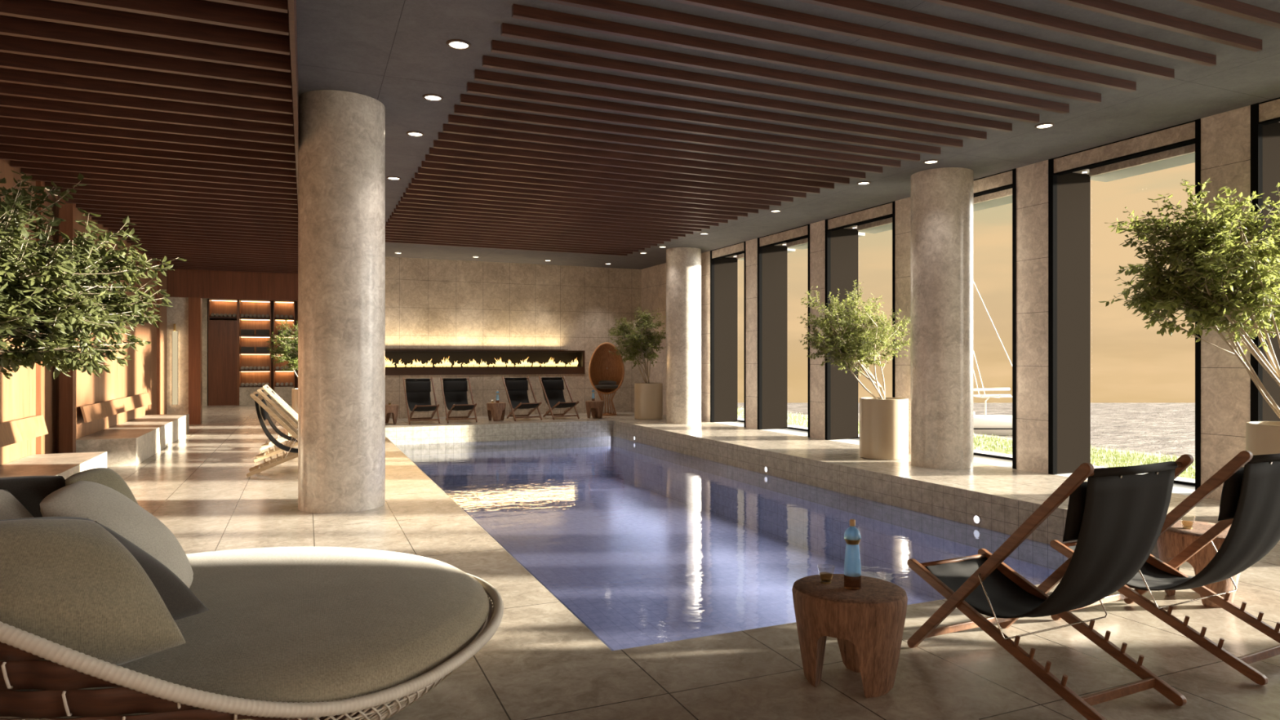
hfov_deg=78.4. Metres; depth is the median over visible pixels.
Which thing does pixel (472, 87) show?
ceiling slat
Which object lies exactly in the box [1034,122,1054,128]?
recessed light
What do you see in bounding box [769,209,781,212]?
recessed light
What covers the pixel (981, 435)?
wall
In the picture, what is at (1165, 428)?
sea
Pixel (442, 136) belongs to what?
ceiling slat
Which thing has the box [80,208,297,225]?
ceiling slat
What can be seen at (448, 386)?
cushion
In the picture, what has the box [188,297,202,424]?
trim
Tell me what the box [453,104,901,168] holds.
ceiling slat
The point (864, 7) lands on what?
ceiling slat
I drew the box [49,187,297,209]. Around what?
ceiling slat
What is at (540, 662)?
floor
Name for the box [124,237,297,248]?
ceiling slat
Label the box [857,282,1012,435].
sailing yacht
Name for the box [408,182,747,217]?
ceiling slat
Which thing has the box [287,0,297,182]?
trim
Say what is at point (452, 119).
ceiling slat
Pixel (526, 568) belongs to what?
trim
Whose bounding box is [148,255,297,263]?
ceiling slat
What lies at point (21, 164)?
ceiling slat
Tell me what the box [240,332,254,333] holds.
folded towel
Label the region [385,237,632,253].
ceiling slat
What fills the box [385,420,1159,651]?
swimming pool edge
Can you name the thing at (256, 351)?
folded towel
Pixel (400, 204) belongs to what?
ceiling slat
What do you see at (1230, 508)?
cushion
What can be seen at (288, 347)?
potted tree
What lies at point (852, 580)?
glass bottle
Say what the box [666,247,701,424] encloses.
column
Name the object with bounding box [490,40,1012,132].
ceiling slat
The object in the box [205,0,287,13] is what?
ceiling slat
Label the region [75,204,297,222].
ceiling slat
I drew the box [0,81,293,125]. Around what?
ceiling slat
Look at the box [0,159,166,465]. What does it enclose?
wall
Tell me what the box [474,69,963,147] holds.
ceiling slat
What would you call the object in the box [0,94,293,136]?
ceiling slat
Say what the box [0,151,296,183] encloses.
ceiling slat
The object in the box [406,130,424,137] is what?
recessed light
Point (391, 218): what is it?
ceiling slat
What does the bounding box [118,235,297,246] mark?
ceiling slat
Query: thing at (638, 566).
pool water
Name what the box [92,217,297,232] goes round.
ceiling slat
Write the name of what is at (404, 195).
ceiling slat
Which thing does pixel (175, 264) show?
ceiling slat
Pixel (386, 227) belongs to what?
ceiling slat
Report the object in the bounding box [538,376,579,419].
deck chair
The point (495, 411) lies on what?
side table
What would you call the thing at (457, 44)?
recessed light
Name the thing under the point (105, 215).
ceiling slat
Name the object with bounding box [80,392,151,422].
bench backrest
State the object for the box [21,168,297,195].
ceiling slat
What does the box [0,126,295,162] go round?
ceiling slat
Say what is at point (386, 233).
ceiling slat
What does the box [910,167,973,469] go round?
column
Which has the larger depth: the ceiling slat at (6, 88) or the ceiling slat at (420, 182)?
the ceiling slat at (420, 182)
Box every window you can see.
[710,241,795,427]
[757,223,865,437]
[825,200,894,439]
[973,168,1016,469]
[1048,118,1200,489]
[1250,97,1279,421]
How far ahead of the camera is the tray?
20.58 m
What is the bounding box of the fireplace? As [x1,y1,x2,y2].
[385,349,584,375]
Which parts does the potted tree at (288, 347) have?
pot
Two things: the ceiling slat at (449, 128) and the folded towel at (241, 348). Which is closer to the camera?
the ceiling slat at (449, 128)
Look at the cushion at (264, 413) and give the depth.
9.77 m
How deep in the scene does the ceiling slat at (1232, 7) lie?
5.61 m
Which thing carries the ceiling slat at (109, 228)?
attached to the wall at (17, 393)
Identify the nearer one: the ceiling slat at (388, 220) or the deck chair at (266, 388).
the deck chair at (266, 388)
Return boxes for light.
[385,348,568,350]
[386,176,400,180]
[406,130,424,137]
[422,93,443,101]
[446,39,471,49]
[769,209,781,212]
[856,181,871,185]
[922,159,939,164]
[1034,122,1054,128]
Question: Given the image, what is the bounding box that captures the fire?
[385,356,577,367]
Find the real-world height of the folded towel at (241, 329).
0.045 m
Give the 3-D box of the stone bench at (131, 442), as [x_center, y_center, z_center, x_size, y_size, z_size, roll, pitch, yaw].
[-8.272,1.260,13.051,0.717,0.380,5.300,0,0,-23]
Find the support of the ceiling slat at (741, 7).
attached to the ceiling
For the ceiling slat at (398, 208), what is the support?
attached to the ceiling
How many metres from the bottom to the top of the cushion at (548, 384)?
0.250 m
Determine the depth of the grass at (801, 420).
13.64 m
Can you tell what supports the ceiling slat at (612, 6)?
attached to the ceiling
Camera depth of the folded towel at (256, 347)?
25.62 m
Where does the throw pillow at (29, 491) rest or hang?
on the daybed
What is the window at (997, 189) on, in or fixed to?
in the wall at (1225, 137)
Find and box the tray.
[404,366,577,367]
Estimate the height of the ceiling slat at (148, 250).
0.140 m
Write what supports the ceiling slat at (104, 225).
attached to the wall at (17, 393)
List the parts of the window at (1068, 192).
sill rail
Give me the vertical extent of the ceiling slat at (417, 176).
0.080 m
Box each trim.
[35,181,160,454]
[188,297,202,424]
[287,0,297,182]
[288,0,298,199]
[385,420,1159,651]
[414,463,613,650]
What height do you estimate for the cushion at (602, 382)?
0.126 m
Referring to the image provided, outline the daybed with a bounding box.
[0,546,503,719]
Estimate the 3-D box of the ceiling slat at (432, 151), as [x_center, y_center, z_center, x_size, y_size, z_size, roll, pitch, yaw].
[0.061,-2.510,10.537,5.640,0.080,0.050,0,0,-23]
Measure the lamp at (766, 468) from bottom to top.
0.100 m
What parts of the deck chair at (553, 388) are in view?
rail, seat rail, seat rail, rail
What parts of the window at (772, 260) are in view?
frame, sill rail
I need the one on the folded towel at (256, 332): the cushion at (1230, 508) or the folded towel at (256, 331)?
the folded towel at (256, 331)
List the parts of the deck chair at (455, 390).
rail, seat rail, seat rail, rail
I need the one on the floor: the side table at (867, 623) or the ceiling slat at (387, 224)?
the side table at (867, 623)
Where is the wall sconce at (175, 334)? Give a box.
[172,324,177,404]
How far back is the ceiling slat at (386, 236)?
16.76 m
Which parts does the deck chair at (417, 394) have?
rail, seat rail, seat rail, rail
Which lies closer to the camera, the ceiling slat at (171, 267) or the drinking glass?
the drinking glass
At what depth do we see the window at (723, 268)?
18.38 m
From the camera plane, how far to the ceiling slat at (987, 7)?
5.93 m
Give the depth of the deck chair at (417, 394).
18.45 m
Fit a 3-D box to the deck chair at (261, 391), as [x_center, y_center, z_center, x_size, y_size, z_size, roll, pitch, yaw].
[-5.062,0.928,11.485,1.044,1.040,0.712,0,0,-23]
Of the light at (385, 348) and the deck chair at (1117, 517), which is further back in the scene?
the light at (385, 348)
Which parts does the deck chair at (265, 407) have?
seat rail, seat rail, rail, rail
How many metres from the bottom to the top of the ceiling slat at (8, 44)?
0.140 m
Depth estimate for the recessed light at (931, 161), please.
10.06 m
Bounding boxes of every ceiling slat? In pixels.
[0,0,289,55]
[0,14,290,72]
[0,34,291,88]
[0,52,292,102]
[0,67,293,114]
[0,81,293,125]
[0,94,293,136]
[0,106,294,146]
[0,116,294,154]
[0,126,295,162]
[0,136,295,169]
[0,144,296,177]
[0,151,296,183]
[10,160,296,189]
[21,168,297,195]
[31,174,297,199]
[44,182,297,204]
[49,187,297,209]
[50,0,288,35]
[57,193,297,213]
[65,198,297,217]
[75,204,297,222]
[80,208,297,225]
[86,213,297,229]
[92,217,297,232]
[97,220,297,235]
[103,224,297,238]
[108,227,297,241]
[113,231,297,244]
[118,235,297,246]
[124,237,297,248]
[127,240,297,251]
[130,243,297,253]
[134,245,297,256]
[138,248,297,257]
[142,250,297,260]
[145,253,297,262]
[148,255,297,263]
[151,257,297,266]
[155,259,297,267]
[160,261,297,269]
[163,265,297,272]
[164,263,297,271]
[169,266,297,273]
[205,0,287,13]
[385,224,657,246]
[385,229,650,248]
[385,231,644,250]
[385,235,638,252]
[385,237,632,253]
[385,240,626,255]
[386,222,663,244]
[387,218,671,241]
[389,215,678,239]
[391,212,685,236]
[393,208,693,234]
[395,204,701,231]
[398,200,710,229]
[400,196,718,226]
[402,192,728,223]
[405,187,737,220]
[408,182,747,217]
[411,177,758,213]
[414,172,769,209]
[417,166,781,206]
[421,160,793,202]
[425,154,806,198]
[428,146,819,193]
[433,139,834,189]
[437,132,849,184]
[442,123,865,178]
[448,114,882,173]
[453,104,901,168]
[459,93,919,161]
[466,81,941,155]
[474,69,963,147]
[482,55,986,140]
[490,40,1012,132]
[501,22,1039,123]
[511,4,1069,113]
[539,0,1101,103]
[666,0,1136,92]
[795,0,1174,79]
[922,0,1216,66]
[1049,0,1262,52]
[1177,0,1279,28]
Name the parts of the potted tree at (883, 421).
pot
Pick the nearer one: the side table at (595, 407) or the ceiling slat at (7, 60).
the ceiling slat at (7, 60)
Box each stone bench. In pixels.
[0,451,106,479]
[75,413,189,466]
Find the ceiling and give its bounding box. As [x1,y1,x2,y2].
[296,0,1279,269]
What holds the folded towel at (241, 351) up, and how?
on the shelving
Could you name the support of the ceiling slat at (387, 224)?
attached to the ceiling
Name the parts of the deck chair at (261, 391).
seat rail, seat rail, rail, rail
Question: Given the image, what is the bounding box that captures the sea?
[737,402,1195,457]
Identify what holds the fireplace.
in the wall at (430, 303)
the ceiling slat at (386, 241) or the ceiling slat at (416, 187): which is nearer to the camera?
the ceiling slat at (416, 187)
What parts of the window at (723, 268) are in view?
frame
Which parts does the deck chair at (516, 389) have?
rail, seat rail, seat rail, rail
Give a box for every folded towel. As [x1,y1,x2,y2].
[240,328,254,330]
[240,330,254,332]
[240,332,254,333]
[240,347,254,349]
[240,349,254,351]
[240,351,254,352]
[256,330,269,332]
[256,332,269,333]
[256,346,269,348]
[256,351,269,352]
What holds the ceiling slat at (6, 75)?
attached to the wall at (17, 393)
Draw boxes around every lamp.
[764,466,768,472]
[973,515,981,524]
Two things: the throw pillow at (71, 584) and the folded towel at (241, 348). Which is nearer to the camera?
the throw pillow at (71, 584)
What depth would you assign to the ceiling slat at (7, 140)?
7.80 m
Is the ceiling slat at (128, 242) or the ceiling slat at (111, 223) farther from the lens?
the ceiling slat at (128, 242)
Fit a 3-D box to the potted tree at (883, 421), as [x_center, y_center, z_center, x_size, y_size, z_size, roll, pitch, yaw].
[3.199,0.140,11.648,1.578,2.620,1.762,0,0,28]
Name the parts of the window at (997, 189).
sill rail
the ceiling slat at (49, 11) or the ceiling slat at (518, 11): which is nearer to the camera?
the ceiling slat at (49, 11)
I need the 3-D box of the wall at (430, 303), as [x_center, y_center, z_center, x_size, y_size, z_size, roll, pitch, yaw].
[-5.553,-0.550,20.027,11.900,4.000,0.600,0,0,-23]
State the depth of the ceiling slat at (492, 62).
7.44 m
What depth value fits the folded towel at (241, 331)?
25.41 m
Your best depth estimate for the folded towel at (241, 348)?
25.42 m
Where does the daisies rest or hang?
on the grass at (801, 420)
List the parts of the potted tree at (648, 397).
pot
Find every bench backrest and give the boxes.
[0,414,48,447]
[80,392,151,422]
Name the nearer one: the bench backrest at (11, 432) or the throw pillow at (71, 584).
the throw pillow at (71, 584)
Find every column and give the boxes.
[297,89,385,513]
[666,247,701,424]
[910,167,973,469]
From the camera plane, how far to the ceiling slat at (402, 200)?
13.23 m
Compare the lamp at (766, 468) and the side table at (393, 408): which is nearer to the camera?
the lamp at (766, 468)
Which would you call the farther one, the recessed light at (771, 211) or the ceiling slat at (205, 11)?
the recessed light at (771, 211)
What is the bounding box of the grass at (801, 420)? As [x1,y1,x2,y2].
[737,407,1195,479]
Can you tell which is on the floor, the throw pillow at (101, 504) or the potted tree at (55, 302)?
the potted tree at (55, 302)
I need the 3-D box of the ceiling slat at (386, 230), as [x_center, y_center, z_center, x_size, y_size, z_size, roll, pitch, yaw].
[-2.365,-2.510,16.224,5.640,0.080,0.050,0,0,-23]
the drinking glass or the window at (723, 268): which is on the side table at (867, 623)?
the drinking glass
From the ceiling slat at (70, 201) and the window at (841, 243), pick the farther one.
the window at (841, 243)
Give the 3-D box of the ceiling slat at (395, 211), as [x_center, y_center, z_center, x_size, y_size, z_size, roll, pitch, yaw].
[-1.556,-2.510,14.328,5.640,0.080,0.050,0,0,-23]
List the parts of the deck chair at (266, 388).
seat rail, seat rail, rail, rail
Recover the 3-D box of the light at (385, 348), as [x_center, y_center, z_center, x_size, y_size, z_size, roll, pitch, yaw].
[-4.556,-0.276,20.022,5.626,0.012,0.190,0,0,-23]
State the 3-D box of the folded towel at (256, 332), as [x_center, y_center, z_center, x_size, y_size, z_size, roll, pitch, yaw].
[-12.365,-0.881,25.720,0.380,0.045,0.302,0,0,-23]
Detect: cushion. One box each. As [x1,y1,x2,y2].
[260,399,267,420]
[405,381,431,391]
[443,381,467,391]
[506,380,528,391]
[542,379,564,390]
[595,384,618,388]
[598,380,616,385]
[1062,481,1087,542]
[1217,466,1244,520]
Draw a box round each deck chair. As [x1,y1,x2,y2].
[246,391,297,476]
[253,387,297,462]
[259,384,297,450]
[402,377,439,424]
[440,377,477,422]
[502,376,542,421]
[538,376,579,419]
[906,453,1194,719]
[1049,450,1279,685]
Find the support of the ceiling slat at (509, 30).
attached to the ceiling
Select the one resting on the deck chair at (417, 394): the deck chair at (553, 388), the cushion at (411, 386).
the cushion at (411, 386)
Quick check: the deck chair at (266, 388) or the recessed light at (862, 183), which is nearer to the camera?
the recessed light at (862, 183)
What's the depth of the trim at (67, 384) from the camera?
10.25 m
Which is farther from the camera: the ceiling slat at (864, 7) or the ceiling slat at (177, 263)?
the ceiling slat at (177, 263)
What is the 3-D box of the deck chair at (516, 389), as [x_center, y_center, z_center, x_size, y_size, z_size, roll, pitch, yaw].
[-2.891,0.928,19.162,0.712,1.040,1.044,0,0,-28]
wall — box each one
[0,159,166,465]
[166,257,641,418]
[202,298,208,405]
[407,447,1055,599]
[641,105,1279,500]
[737,408,1195,460]
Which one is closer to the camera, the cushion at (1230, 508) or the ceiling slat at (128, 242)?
the cushion at (1230, 508)
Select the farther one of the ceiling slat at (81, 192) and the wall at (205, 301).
the wall at (205, 301)
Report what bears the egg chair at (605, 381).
on the floor
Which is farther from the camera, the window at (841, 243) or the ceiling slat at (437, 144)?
the window at (841, 243)
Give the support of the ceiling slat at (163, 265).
attached to the wall at (17, 393)
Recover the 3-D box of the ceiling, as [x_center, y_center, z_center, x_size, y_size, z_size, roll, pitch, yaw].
[0.972,-2.700,8.732,8.760,0.300,25.300,0,0,-23]
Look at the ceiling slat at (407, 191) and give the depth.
12.59 m
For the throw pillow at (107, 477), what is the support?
on the daybed
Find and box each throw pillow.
[0,475,65,517]
[0,489,33,519]
[0,516,208,620]
[0,518,186,665]
[40,480,193,588]
[65,467,137,504]
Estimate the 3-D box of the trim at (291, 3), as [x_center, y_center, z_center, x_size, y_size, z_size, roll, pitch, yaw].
[-3.070,-2.290,7.007,0.030,0.520,25.300,0,0,-23]
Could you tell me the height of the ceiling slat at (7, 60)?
0.140 m
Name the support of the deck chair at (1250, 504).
on the floor
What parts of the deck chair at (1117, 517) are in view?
rail, seat rail, seat rail, rail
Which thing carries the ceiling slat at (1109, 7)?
attached to the ceiling
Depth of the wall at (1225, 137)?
10.23 m
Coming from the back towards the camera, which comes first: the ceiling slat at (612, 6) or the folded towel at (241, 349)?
the folded towel at (241, 349)
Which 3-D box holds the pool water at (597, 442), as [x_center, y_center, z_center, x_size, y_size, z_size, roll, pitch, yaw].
[-0.397,1.830,11.382,5.384,0.001,13.934,0,0,-23]
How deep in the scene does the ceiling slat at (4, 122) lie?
7.21 m
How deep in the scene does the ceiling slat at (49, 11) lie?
4.86 m
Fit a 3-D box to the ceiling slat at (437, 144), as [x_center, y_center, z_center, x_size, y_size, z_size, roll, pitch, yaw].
[0.196,-2.510,10.221,5.640,0.080,0.050,0,0,-23]
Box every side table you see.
[385,404,399,423]
[486,402,506,421]
[585,400,604,418]
[791,573,907,697]
[1156,520,1240,608]
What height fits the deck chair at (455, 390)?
1.040 m
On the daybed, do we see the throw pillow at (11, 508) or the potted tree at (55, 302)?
the throw pillow at (11, 508)
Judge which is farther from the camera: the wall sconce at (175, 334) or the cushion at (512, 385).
the cushion at (512, 385)
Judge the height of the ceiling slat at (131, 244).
0.140 m
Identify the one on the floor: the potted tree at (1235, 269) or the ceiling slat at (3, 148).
the potted tree at (1235, 269)
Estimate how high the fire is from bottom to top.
0.294 m
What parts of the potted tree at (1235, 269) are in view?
pot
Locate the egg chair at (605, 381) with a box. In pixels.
[588,342,624,415]
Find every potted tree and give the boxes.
[0,169,186,379]
[265,318,297,426]
[608,306,666,419]
[798,280,910,460]
[1097,177,1279,455]
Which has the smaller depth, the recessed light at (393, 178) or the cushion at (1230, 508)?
the cushion at (1230, 508)
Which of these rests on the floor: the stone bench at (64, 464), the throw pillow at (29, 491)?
the stone bench at (64, 464)
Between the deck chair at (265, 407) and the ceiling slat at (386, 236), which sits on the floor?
the deck chair at (265, 407)
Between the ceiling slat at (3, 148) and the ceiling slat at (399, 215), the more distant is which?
the ceiling slat at (399, 215)
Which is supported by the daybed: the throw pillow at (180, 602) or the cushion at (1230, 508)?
the throw pillow at (180, 602)
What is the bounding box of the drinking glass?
[821,567,835,583]
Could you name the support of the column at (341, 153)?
on the floor
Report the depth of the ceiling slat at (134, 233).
13.18 m
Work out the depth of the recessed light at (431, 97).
7.61 m
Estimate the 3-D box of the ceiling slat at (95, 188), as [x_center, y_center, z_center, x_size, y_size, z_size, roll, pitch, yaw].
[-5.742,-2.100,9.721,2.745,0.140,0.050,0,0,-23]
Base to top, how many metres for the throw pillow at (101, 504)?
0.479 m
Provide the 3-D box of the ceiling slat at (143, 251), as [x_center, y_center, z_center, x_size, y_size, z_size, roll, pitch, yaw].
[-8.168,-2.100,15.408,2.745,0.140,0.050,0,0,-23]
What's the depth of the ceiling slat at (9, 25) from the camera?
5.15 m
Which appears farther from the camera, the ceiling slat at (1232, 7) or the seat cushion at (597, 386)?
the seat cushion at (597, 386)
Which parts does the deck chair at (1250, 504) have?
rail, seat rail, rail, seat rail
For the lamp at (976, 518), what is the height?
0.100 m
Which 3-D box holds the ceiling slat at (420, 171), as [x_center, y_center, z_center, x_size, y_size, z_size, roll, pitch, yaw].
[-0.343,-2.510,11.485,5.640,0.080,0.050,0,0,-23]
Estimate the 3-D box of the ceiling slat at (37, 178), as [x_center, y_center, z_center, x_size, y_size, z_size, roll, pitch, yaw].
[-5.607,-2.100,9.405,2.745,0.140,0.050,0,0,-23]
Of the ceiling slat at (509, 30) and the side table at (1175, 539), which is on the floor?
the side table at (1175, 539)
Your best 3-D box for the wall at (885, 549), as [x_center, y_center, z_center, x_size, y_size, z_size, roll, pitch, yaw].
[-0.397,2.275,11.382,5.800,1.050,14.350,0,0,-23]
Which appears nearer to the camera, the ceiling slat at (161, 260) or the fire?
the ceiling slat at (161, 260)
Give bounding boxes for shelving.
[208,298,297,405]
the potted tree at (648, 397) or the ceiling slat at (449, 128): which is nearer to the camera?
the ceiling slat at (449, 128)
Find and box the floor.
[106,404,1279,719]
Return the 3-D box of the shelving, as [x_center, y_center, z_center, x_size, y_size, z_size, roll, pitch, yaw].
[-12.056,-0.275,25.863,3.785,3.450,0.560,0,0,-23]
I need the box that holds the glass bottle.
[844,519,861,590]
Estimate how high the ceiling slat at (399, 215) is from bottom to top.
0.080 m
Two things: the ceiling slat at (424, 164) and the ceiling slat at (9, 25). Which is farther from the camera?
the ceiling slat at (424, 164)
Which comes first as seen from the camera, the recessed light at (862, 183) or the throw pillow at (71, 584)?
the throw pillow at (71, 584)
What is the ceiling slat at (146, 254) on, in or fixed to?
attached to the wall at (17, 393)
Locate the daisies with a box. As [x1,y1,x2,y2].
[737,407,1195,477]
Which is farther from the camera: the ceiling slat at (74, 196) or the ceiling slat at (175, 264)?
the ceiling slat at (175, 264)
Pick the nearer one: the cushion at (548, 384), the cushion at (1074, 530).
the cushion at (1074, 530)
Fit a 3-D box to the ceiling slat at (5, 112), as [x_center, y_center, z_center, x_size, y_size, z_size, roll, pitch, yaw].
[-4.529,-2.100,6.877,2.745,0.140,0.050,0,0,-23]
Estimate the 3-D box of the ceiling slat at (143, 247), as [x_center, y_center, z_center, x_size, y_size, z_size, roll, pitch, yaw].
[-7.898,-2.100,14.776,2.745,0.140,0.050,0,0,-23]
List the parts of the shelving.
tall door, shelf, shelf, shelf, shelf, shelf, shelf, shelf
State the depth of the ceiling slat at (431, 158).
10.66 m
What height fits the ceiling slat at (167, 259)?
0.140 m
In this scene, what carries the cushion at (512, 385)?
on the deck chair at (516, 389)
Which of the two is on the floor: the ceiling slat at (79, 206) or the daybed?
the daybed
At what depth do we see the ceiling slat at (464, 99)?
8.40 m

